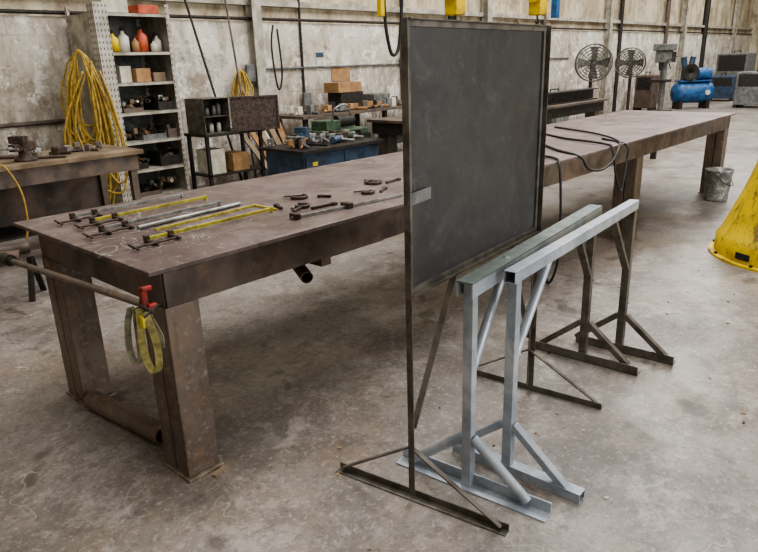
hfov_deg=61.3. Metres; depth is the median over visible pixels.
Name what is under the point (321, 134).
tool
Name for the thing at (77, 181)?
workbench
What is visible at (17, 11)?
trim
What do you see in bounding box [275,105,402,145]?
bench
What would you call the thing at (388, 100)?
tool
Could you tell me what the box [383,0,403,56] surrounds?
cable
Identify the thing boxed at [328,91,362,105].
carton
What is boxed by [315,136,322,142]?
tool
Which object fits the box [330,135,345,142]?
grinder
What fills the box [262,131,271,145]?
wood board
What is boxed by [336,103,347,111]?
tool
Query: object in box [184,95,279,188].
cabinet
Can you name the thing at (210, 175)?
shelf
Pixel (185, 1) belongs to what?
steel pole
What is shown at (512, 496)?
frame
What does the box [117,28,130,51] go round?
plastic jug
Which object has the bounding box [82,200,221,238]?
clamp
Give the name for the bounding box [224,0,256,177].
steel pole
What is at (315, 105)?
tool
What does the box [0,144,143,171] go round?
countertop
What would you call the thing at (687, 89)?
air compressor
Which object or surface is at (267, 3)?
trim
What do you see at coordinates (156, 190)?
bin
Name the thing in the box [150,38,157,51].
plastic jug
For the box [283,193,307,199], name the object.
c-clamp
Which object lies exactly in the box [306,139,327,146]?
tool
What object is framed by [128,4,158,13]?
carton
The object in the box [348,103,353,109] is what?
tool
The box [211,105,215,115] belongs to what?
spray can
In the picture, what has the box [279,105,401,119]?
countertop
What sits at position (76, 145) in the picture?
tool
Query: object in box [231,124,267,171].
wood board
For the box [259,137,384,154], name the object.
countertop
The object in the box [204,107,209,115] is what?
spray can
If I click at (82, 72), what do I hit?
air hose
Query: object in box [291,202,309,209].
c-clamp
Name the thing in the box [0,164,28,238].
extension cord
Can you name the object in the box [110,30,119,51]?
plastic jug
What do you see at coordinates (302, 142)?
tool
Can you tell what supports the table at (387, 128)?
on the floor
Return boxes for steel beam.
[548,88,598,105]
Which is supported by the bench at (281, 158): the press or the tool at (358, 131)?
the tool at (358, 131)
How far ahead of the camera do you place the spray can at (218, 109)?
7.99 m
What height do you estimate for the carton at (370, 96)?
0.202 m
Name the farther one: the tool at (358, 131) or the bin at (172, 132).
the bin at (172, 132)
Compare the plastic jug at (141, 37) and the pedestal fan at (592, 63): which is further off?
the pedestal fan at (592, 63)
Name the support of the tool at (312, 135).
on the bench at (281, 158)
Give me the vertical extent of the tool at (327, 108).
0.105 m
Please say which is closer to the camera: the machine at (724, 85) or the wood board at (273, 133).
the wood board at (273, 133)
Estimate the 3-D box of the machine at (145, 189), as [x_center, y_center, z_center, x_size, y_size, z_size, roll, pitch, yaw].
[-2.842,-1.051,7.783,0.057,0.060,0.084,4,19,17]
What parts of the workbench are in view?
leg, leg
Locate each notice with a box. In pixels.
[315,52,323,69]
[316,52,323,56]
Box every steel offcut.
[273,203,282,209]
[292,206,303,211]
[311,202,337,209]
[317,194,330,197]
[379,186,387,192]
[385,178,400,183]
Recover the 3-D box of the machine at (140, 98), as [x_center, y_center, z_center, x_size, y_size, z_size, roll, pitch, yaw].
[-2.848,-2.113,7.642,0.104,0.070,0.058,9,21,29]
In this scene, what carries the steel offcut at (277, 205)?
on the table at (209, 260)
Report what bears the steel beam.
on the table at (387, 128)
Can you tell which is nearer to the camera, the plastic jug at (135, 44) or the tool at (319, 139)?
the tool at (319, 139)
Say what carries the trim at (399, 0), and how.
attached to the wall at (35, 51)
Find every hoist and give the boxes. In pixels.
[445,0,464,19]
[527,0,548,23]
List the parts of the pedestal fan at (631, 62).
blade, blade, blade, blade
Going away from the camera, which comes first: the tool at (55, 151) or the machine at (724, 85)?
the tool at (55, 151)
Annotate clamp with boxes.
[0,253,159,318]
[54,193,183,224]
[74,195,206,229]
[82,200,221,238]
[127,206,273,250]
[289,193,403,219]
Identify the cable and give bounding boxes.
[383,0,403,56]
[545,155,561,283]
[546,126,620,171]
[546,133,629,192]
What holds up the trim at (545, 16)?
attached to the wall at (35, 51)
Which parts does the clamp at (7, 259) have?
screw handle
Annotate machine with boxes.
[125,131,136,138]
[126,104,135,107]
[131,128,137,133]
[136,96,143,101]
[140,127,147,134]
[142,187,148,191]
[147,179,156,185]
[158,95,164,99]
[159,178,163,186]
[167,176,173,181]
[309,103,370,137]
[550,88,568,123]
[633,71,658,110]
[708,73,736,100]
[715,50,756,74]
[732,70,757,107]
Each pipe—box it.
[0,242,30,253]
[0,250,21,266]
[84,390,162,444]
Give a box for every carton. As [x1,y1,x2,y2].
[89,0,127,12]
[115,66,131,82]
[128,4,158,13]
[131,68,151,81]
[151,72,165,80]
[196,147,226,174]
[225,150,249,170]
[324,81,361,92]
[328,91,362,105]
[363,93,389,100]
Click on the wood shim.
(222, 468)
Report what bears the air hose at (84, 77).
hanging from the coil at (107, 128)
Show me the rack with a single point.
(30, 255)
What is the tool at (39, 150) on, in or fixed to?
on the workbench
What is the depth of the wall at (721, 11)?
13.85 m
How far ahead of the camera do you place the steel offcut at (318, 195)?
3.42 m
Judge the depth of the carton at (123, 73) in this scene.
7.30 m
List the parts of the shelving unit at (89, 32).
post, panel, post, panel, post, panel, post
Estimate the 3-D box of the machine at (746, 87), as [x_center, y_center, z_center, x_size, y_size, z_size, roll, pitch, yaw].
[11.049,-5.489,18.656,1.000,1.095,0.904,15,25,40]
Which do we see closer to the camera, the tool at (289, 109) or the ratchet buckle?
the ratchet buckle
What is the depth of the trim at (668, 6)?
20.53 m
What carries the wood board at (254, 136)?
on the floor
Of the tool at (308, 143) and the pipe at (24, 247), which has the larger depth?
the tool at (308, 143)
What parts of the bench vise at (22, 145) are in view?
handle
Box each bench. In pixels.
[259,137,384,175]
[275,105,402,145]
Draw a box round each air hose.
[64,71,83,144]
[74,61,126,193]
[90,61,128,183]
[270,25,282,89]
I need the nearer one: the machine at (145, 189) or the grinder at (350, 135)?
the grinder at (350, 135)
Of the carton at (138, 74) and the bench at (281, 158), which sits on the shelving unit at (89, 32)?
the carton at (138, 74)
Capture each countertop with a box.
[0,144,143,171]
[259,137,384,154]
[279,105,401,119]
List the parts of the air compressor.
tank, motor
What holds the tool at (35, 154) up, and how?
on the workbench
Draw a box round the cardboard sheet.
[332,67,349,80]
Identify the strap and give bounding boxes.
[124,306,142,364]
[135,308,162,373]
[144,310,164,347]
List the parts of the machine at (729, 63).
control panel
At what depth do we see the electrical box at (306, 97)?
10.11 m
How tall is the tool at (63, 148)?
0.060 m
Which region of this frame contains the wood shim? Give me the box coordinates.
[212,465,226,477]
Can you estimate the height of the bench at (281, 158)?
0.760 m
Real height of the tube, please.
0.020 m
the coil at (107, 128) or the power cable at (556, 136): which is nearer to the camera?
the power cable at (556, 136)
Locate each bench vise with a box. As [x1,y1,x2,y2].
[0,136,37,161]
[289,127,310,147]
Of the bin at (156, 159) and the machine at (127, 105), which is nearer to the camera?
the machine at (127, 105)
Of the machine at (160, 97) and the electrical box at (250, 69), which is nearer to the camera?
the machine at (160, 97)
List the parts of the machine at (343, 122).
lever, motor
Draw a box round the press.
[648,44,677,110]
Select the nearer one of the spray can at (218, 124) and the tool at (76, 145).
the tool at (76, 145)
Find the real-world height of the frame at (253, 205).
0.010 m
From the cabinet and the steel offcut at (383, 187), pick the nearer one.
the steel offcut at (383, 187)
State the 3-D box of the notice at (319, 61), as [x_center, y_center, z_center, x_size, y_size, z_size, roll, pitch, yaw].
[-0.953,-3.453,10.280,0.010,0.280,0.180,15,25,40]
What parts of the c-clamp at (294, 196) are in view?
frame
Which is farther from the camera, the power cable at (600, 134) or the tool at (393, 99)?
the tool at (393, 99)
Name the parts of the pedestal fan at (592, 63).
blade, blade, blade, blade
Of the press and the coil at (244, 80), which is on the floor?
the press
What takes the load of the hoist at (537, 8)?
hanging from the ceiling
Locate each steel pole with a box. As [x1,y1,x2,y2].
[184,0,242,180]
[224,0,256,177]
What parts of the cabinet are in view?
leg, leg, leg, door, leg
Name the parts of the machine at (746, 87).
control panel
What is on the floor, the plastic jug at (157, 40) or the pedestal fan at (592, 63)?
the pedestal fan at (592, 63)
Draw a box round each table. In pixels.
[13,110,735,483]
[367,98,607,154]
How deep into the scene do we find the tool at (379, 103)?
10.31 m
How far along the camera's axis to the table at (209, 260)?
3.02 m
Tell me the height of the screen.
1.723 m
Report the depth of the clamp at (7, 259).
2.48 m
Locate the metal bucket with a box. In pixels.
[704,167,734,201]
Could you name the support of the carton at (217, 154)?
on the cabinet
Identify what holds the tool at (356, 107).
on the bench at (304, 117)
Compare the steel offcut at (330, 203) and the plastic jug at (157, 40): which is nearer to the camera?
the steel offcut at (330, 203)
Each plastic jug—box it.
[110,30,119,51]
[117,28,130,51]
[131,35,139,51]
[135,26,148,51]
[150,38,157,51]
[154,33,161,51]
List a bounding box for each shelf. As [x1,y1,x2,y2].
[0,225,35,242]
[193,165,263,177]
[378,135,402,145]
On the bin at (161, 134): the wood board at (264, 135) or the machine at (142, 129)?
the machine at (142, 129)
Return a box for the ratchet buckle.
[139,315,146,328]
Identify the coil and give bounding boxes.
[60,49,118,203]
[231,69,253,96]
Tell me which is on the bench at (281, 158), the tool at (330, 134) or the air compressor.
the tool at (330, 134)
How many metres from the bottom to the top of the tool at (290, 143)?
0.071 m
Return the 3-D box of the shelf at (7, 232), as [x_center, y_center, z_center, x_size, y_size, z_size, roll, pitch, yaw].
[-3.722,-0.210,5.206,0.500,0.020,3.350,15,25,40]
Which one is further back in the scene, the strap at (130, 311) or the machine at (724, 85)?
the machine at (724, 85)
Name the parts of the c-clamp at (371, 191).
frame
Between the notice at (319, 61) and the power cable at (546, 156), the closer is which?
the power cable at (546, 156)
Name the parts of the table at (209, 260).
leg, plate, rail, leg, plate, rail, leg, leg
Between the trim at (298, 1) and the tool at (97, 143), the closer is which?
the tool at (97, 143)
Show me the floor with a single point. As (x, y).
(299, 372)
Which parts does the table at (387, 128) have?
leg, rail, rail, leg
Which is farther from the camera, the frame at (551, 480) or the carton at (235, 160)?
the carton at (235, 160)
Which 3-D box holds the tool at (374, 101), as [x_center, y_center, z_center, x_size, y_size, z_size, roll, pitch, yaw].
[-0.076,-2.760,10.262,0.080,0.120,0.349,1,19,7]
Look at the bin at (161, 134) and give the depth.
7.67 m
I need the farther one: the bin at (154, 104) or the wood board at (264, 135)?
the wood board at (264, 135)
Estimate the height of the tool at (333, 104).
0.159 m
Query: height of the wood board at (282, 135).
1.041 m
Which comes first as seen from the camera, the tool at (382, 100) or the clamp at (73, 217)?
the clamp at (73, 217)
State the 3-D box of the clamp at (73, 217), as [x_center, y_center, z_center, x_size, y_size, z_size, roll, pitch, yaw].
[-1.318,-0.352,3.271,0.111,0.032,0.730,10,22,31]
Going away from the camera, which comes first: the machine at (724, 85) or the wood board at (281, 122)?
the wood board at (281, 122)
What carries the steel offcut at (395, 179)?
on the table at (209, 260)
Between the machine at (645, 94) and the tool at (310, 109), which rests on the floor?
the machine at (645, 94)
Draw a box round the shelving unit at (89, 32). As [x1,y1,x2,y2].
[64,1,190,203]
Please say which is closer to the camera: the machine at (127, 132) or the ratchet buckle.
the ratchet buckle
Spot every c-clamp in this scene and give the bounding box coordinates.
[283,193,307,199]
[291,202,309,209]
[353,189,374,194]
[364,179,381,184]
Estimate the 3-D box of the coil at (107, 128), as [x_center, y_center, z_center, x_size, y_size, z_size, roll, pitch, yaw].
[-3.219,-1.550,7.146,0.619,1.852,0.154,-2,19,-1]
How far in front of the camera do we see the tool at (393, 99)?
10.54 m
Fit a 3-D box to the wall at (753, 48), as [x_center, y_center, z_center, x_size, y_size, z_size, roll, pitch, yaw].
[21.346,-10.438,23.149,14.250,7.000,0.200,15,25,40]
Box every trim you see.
[0,9,751,34]
[0,119,64,128]
[141,0,752,29]
[266,57,569,69]
[297,0,305,92]
[399,0,401,99]
[542,15,546,24]
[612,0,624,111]
[657,0,671,102]
[699,0,711,81]
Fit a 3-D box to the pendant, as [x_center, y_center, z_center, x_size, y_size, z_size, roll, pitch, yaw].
[-0.058,-4.685,4.891,0.050,5.020,0.050,15,25,40]
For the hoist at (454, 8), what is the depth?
6.23 m
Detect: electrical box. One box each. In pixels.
[245,64,256,81]
[302,93,311,108]
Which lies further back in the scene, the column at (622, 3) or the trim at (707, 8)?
the trim at (707, 8)
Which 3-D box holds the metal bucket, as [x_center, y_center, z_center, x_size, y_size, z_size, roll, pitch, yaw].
[3.812,-1.028,7.198,0.308,0.350,0.308,15,25,40]
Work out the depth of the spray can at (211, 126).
7.96 m
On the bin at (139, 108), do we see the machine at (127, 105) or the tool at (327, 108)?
the machine at (127, 105)
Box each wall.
[0,0,753,34]
[0,15,750,187]
[749,0,757,70]
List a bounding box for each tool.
[0,155,15,158]
[32,152,66,158]
[33,148,41,154]
[51,147,71,154]
[60,146,82,151]
[73,142,82,148]
[84,144,99,150]
[95,141,101,148]
[267,138,273,146]
[286,106,293,113]
[287,140,294,147]
[294,107,302,115]
[299,139,310,148]
[303,105,319,113]
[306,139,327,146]
[310,133,315,140]
[311,104,321,113]
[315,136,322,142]
[319,133,329,142]
[322,102,337,111]
[323,105,331,112]
[329,133,354,140]
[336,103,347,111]
[342,132,347,137]
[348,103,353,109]
[350,131,362,137]
[354,103,367,109]
[355,129,361,134]
[367,101,377,107]
[371,100,376,108]
[377,101,388,106]
[380,99,385,106]
[384,98,391,106]
[390,97,396,105]
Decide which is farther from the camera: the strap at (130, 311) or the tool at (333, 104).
the tool at (333, 104)
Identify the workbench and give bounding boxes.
[0,144,143,242]
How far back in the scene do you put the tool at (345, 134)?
7.23 m
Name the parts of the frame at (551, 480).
leg, rail, leg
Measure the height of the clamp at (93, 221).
0.032 m
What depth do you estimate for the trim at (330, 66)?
10.57 m
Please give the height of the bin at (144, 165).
0.100 m
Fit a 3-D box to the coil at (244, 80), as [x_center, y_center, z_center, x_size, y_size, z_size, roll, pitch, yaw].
[-1.962,-2.716,9.126,0.337,0.464,0.155,-18,24,-40]
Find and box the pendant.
[377,0,384,16]
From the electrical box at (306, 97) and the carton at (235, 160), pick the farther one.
the electrical box at (306, 97)
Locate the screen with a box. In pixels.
[336,17,602,536]
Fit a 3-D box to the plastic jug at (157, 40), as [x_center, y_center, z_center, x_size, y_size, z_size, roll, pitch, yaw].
[-2.636,-2.771,7.598,0.100,0.210,0.100,15,25,40]
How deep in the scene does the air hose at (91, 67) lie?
7.00 m
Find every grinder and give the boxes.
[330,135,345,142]
[334,132,353,138]
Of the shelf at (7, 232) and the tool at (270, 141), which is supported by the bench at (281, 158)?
the tool at (270, 141)
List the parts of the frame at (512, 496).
leg, rail, leg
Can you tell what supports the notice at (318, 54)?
attached to the wall at (35, 51)
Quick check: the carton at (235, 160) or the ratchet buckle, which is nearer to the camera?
the ratchet buckle
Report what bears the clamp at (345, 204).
on the table at (209, 260)
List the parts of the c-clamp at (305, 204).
frame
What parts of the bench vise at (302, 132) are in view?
handle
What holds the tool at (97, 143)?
on the workbench
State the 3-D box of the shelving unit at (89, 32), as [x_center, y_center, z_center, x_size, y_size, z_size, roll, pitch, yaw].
[-2.974,-2.008,7.701,0.700,2.300,0.900,15,25,40]
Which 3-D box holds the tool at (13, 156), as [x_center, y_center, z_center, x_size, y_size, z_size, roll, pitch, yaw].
[-3.311,-1.032,5.511,0.343,0.060,0.050,-4,19,-5]
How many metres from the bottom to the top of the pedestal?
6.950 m
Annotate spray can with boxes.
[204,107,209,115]
[209,123,213,132]
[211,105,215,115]
[215,103,220,114]
[216,122,221,131]
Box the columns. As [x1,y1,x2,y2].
[245,0,740,175]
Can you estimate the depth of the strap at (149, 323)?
2.27 m
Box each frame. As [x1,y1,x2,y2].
[155,204,276,230]
[396,204,640,522]
[452,199,675,503]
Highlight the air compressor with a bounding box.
[670,56,714,108]
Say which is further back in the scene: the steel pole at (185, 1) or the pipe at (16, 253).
the steel pole at (185, 1)
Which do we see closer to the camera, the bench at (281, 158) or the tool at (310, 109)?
the bench at (281, 158)
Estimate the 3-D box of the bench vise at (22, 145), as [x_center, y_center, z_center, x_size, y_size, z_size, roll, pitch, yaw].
[-2.974,-1.054,5.308,0.180,0.210,0.310,1,19,8]
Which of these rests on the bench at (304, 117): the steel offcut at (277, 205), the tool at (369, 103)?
the tool at (369, 103)
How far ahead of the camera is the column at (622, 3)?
18.24 m
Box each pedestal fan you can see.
[574,43,612,87]
[615,47,645,109]
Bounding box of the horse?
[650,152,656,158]
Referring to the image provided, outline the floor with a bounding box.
[0,99,757,551]
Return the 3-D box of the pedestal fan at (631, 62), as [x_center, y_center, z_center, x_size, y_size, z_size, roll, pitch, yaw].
[6.409,-4.945,16.438,0.596,1.753,0.670,-9,20,-20]
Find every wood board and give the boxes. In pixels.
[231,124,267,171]
[249,132,265,157]
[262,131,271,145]
[268,129,281,144]
[277,123,285,143]
[279,118,288,135]
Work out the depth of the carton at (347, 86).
10.00 m
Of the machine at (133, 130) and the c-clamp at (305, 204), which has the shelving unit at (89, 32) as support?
the machine at (133, 130)
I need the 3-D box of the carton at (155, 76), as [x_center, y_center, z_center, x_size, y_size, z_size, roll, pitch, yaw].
[-2.686,-2.393,7.684,0.150,0.102,0.250,-17,24,-39]
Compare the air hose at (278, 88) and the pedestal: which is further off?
the air hose at (278, 88)
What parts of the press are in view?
motor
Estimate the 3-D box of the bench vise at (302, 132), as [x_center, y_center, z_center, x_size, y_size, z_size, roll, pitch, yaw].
[-0.821,-1.477,6.808,0.180,0.210,0.310,3,19,13]
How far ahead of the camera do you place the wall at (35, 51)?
9.57 m
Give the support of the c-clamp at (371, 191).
on the table at (209, 260)
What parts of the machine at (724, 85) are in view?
control panel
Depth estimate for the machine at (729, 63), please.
22.97 m
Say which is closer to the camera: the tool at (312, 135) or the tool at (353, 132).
the tool at (312, 135)
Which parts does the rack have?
rack leg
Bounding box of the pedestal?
[708,160,757,271]
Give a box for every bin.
[121,105,143,112]
[131,130,166,140]
[137,159,148,169]
[140,186,162,197]
[146,97,172,109]
[147,148,180,165]
[155,123,177,137]
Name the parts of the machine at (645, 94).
control panel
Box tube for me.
[137,202,240,229]
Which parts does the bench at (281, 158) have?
cabinet door, cabinet door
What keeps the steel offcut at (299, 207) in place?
on the table at (209, 260)
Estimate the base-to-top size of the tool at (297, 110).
0.118 m
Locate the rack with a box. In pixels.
[21,249,46,301]
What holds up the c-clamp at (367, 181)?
on the table at (209, 260)
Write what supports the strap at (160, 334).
hanging from the clamp at (7, 259)
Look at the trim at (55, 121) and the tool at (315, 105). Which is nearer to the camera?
the trim at (55, 121)
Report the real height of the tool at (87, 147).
0.060 m
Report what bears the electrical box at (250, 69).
attached to the wall at (35, 51)
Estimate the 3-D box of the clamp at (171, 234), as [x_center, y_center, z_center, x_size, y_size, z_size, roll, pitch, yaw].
[-0.773,-0.224,2.836,0.112,0.032,0.789,10,22,32]
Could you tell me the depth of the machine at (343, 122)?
8.31 m
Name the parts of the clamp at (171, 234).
screw handle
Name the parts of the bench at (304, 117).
leg, leg, leg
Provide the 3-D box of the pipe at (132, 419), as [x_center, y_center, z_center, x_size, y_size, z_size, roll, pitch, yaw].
[-1.196,0.664,3.029,0.583,0.092,0.092,12,23,35]
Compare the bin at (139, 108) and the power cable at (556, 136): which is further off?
the bin at (139, 108)
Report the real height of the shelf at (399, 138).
0.030 m
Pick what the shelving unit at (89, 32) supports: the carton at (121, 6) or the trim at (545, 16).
the carton at (121, 6)

